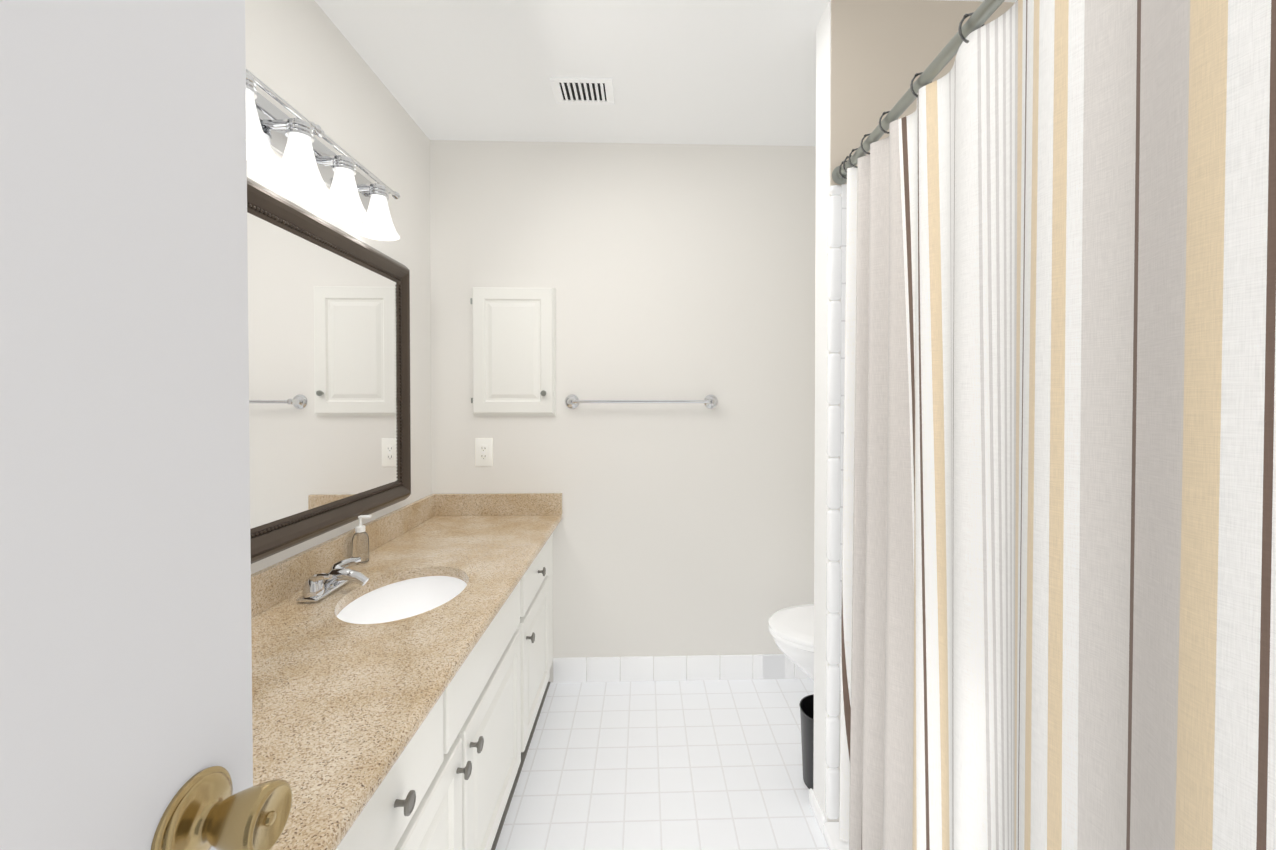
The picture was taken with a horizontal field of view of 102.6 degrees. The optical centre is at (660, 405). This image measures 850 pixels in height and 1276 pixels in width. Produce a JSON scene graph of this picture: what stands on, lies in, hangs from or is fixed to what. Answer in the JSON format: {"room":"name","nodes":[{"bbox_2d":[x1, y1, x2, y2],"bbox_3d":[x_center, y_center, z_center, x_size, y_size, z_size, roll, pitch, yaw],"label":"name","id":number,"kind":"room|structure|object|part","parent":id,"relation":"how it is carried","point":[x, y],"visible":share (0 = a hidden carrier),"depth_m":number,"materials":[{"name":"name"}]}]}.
{"room":"bathroom","nodes":[
{"label":"bathroom","id":0,"kind":"room"},
{"bbox_2d":[245,0,431,573],"bbox_3d":[-1.034,0.052,0.955,0.100,2.440,2.870,0,1,-2],"label":"wall","id":1,"kind":"structure","parent":0,"point":[305,60],"depth_m":1.70,"materials":[{"name":"white paint"}]},
{"bbox_2d":[246,69,399,240],"bbox_3d":[-0.932,-0.671,1.409,0.134,0.211,0.938,0,1,-2],"label":"vanity light","id":2,"kind":"object","parent":1,"relation":"attached to","point":[278,126],"depth_m":1.35,"materials":[{"name":"white glass"}]},
{"bbox_3d":[-0.927,-0.628,1.407,0.124,0.125,0.709,0,1,-2],"label":"vanity light fixture shade","id":3,"kind":"part","parent":2,"relation":"part of","materials":[{"name":"white glass"}]},
{"bbox_2d":[247,177,410,563],"bbox_3d":[-0.973,-0.084,1.408,0.051,0.918,1.195,0,1,-2],"label":"framed mirror","id":4,"kind":"object","parent":1,"relation":"attached to","point":[329,372],"visible":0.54,"depth_m":1.45,"materials":[{"name":"brown metal"}]},
{"bbox_2d":[251,494,434,616],"bbox_3d":[-0.987,0.453,1.429,0.019,0.097,1.730,0,1,-2],"label":"backsplash","id":5,"kind":"structure","parent":1,"relation":"attached to","point":[273,584],"depth_m":1.48,"materials":[{"name":"beige stone"}]},
{"bbox_2d":[430,140,815,681],"bbox_3d":[0.101,0.034,2.377,2.260,2.440,0.100,0,1,-2],"label":"wall","id":6,"kind":"structure","parent":0,"point":[676,271],"depth_m":2.32,"materials":[{"name":"white paint"}]},
{"bbox_2d":[475,438,492,465],"bbox_3d":[-0.794,0.207,2.295,0.077,0.126,0.010,0,1,-2],"label":"wall outlet","id":7,"kind":"object","parent":6,"relation":"attached to","point":[483,451],"visible":1,"depth_m":2.29,"materials":[{"name":"white plastic"}]},
{"bbox_2d":[435,493,561,516],"bbox_3d":[-0.724,0.442,2.293,0.562,0.097,0.019,0,1,-2],"label":"backsplash","id":8,"kind":"structure","parent":6,"relation":"attached to","point":[482,504],"depth_m":2.28,"materials":[{"name":"beige stone"}]},
{"bbox_2d":[470,287,555,415],"bbox_3d":[-0.656,-0.242,2.267,0.369,0.574,0.063,0,1,-2],"label":"medicine cabinet","id":9,"kind":"object","parent":6,"relation":"attached to","point":[514,348],"visible":1,"depth_m":2.27,"materials":[{"name":"white paint"}]},
{"bbox_2d":[565,395,717,408],"bbox_3d":[-0.084,-0.019,2.284,0.693,0.064,0.073,0,1,-2],"label":"towel rail","id":10,"kind":"object","parent":6,"relation":"attached to","point":[574,401],"visible":1,"depth_m":2.26,"materials":[{"name":"silver metal"}]},
{"bbox_2d":[553,654,809,682],"bbox_3d":[0.368,1.198,2.344,1.710,0.113,0.011,0,1,-2],"label":"baseboard","id":11,"kind":"structure","parent":6,"relation":"attached to","point":[681,668],"depth_m":2.33,"materials":[{"name":"white"}]},
{"bbox_2d":[495,678,828,849],"bbox_3d":[0.153,1.325,0.769,2.460,0.100,3.350,0,1,-2],"label":"floor","id":12,"kind":"structure","parent":0,"point":[682,765],"depth_m":1.76,"materials":[{"name":"tile"}]},
{"bbox_2d":[343,665,470,849],"bbox_3d":[-0.698,0.907,0.845,0.558,0.733,0.503,0,1,-2],"label":"base cabinet","id":13,"kind":"object","parent":12,"relation":"on","point":[426,805],"depth_m":0.96,"materials":[{"name":"white paint"}]},
{"bbox_2d":[251,513,561,849],"bbox_3d":[-0.706,0.516,1.438,0.581,0.030,1.730,0,1,-2],"label":"countertop","id":14,"kind":"structure","parent":13,"relation":"on","point":[339,704],"depth_m":0.99,"materials":[{"name":"beige stone"}]},
{"bbox_2d":[296,557,368,602],"bbox_3d":[-0.861,0.465,1.381,0.138,0.071,0.164,0,1,-2],"label":"faucet","id":15,"kind":"object","parent":14,"relation":"on","point":[321,586],"visible":1,"depth_m":1.36,"materials":[{"name":"silver metal"}]},
{"bbox_2d":[352,515,371,564],"bbox_3d":[-0.950,0.423,1.625,0.056,0.150,0.048,0,1,-2],"label":"soap dispenser","id":16,"kind":"object","parent":14,"relation":"on","point":[360,543],"visible":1,"depth_m":1.61,"materials":[{"name":"white"}]},
{"bbox_2d":[331,573,466,616],"bbox_3d":[-0.688,0.600,1.388,0.308,0.161,0.418,0,1,-2],"label":"sink","id":17,"kind":"object","parent":14,"relation":"in","point":[400,594],"depth_m":1.54,"materials":[{"name":"white ceramic"}]},
{"bbox_2d":[471,581,526,849],"bbox_3d":[-0.714,0.901,1.347,0.558,0.733,0.583,0,1,-2],"label":"base cabinet","id":18,"kind":"object","parent":12,"relation":"on","point":[499,669],"depth_m":1.38,"materials":[{"name":"white paint"}]},
{"bbox_2d":[527,537,552,751],"bbox_3d":[-0.734,0.893,1.973,0.558,0.733,0.669,0,1,-2],"label":"base cabinet","id":19,"kind":"object","parent":12,"relation":"on","point":[540,579],"depth_m":1.93,"materials":[{"name":"white paint"}]},
{"bbox_2d":[769,604,813,680],"bbox_3d":[0.832,0.919,2.041,0.797,0.679,0.490,0,1,-2],"label":"toilet","id":20,"kind":"object","parent":12,"relation":"on","point":[791,630],"visible":0.17,"depth_m":1.97,"materials":[{"name":"white ceramic"}]},
{"bbox_2d":[799,694,813,788],"bbox_3d":[0.554,1.138,1.713,0.170,0.249,0.170,0,1,-2],"label":"trash can","id":21,"kind":"object","parent":12,"relation":"on","point":[806,704],"visible":0.33,"depth_m":1.69,"materials":[{"name":"black plastic"}]},
{"bbox_2d":[809,788,848,849],"bbox_3d":[0.889,1.065,0.777,0.781,0.420,1.721,0,1,-2],"label":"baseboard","id":22,"kind":"structure","parent":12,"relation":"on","point":[829,831],"depth_m":1.48,"materials":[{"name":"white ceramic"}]},
{"bbox_2d":[315,0,1016,145],"bbox_3d":[0.153,-1.215,0.737,2.460,0.100,3.350,0,1,-2],"label":"ceiling","id":23,"kind":"structure","parent":0,"point":[726,72],"depth_m":1.76,"materials":[{"name":"white paint"}]},
{"bbox_2d":[550,77,614,104],"bbox_3d":[-0.288,-1.174,1.911,0.225,0.011,0.155,0,1,-2],"label":"ceiling vent","id":24,"kind":"object","parent":23,"relation":"in","point":[594,91],"visible":1,"depth_m":1.90,"materials":[{"name":"white metal"}]},
{"bbox_2d":[813,0,840,821],"bbox_3d":[0.873,0.045,1.561,0.770,2.440,0.120,0,1,-2],"label":"wall","id":25,"kind":"structure","parent":0,"point":[823,121],"depth_m":1.55,"materials":[{"name":"white paint"}]},
{"bbox_3d":[0.189,0.069,-0.382,2.260,2.440,0.120,0,1,-2],"label":"wall","id":26,"kind":"structure","parent":0,"visible":0},
{"bbox_2d":[0,0,291,849],"bbox_3d":[-0.357,0.258,0.060,0.153,2.028,0.760,0,1,-2],"label":"door","id":27,"kind":"structure","parent":26,"relation":"in","point":[125,643],"depth_m":0.33,"materials":[{"name":"white paint"}]},
{"bbox_3d":[-0.367,0.310,0.381,0.153,0.067,0.067,0,1,-2],"label":"door knob","id":28,"kind":"part","parent":27,"relation":"part of","materials":[{"name":"gold metal"}]},
{"bbox_3d":[1.324,0.051,1.030,0.100,2.440,2.870,0,1,-2],"label":"wall","id":29,"kind":"structure","parent":0,"visible":0},
{"bbox_2d":[825,0,1014,819],"bbox_3d":[0.902,0.057,0.612,0.771,2.440,1.820,0,1,-2],"label":"wall","id":30,"kind":"structure","parent":29,"relation":"attached to","point":[883,52],"depth_m":1.48,"materials":[{"name":"beige paint"}]},
{"bbox_2d":[832,0,1004,184],"bbox_3d":[0.545,-0.654,0.677,0.052,0.052,1.592,0,1,-2],"label":"shower curtain rod","id":31,"kind":"object","parent":30,"relation":"attached to","point":[982,14],"visible":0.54,"depth_m":1.01,"materials":[{"name":"grey metal"}]},
{"bbox_2d":[839,0,1275,849],"bbox_3d":[0.548,0.270,0.785,0.058,1.893,1.347,0,1,-2],"label":"shower curtain","id":32,"kind":"object","parent":31,"relation":"hanging from","point":[1059,554],"visible":0.98,"depth_m":0.68,"materials":[{"name":"fabric"}]}
]}

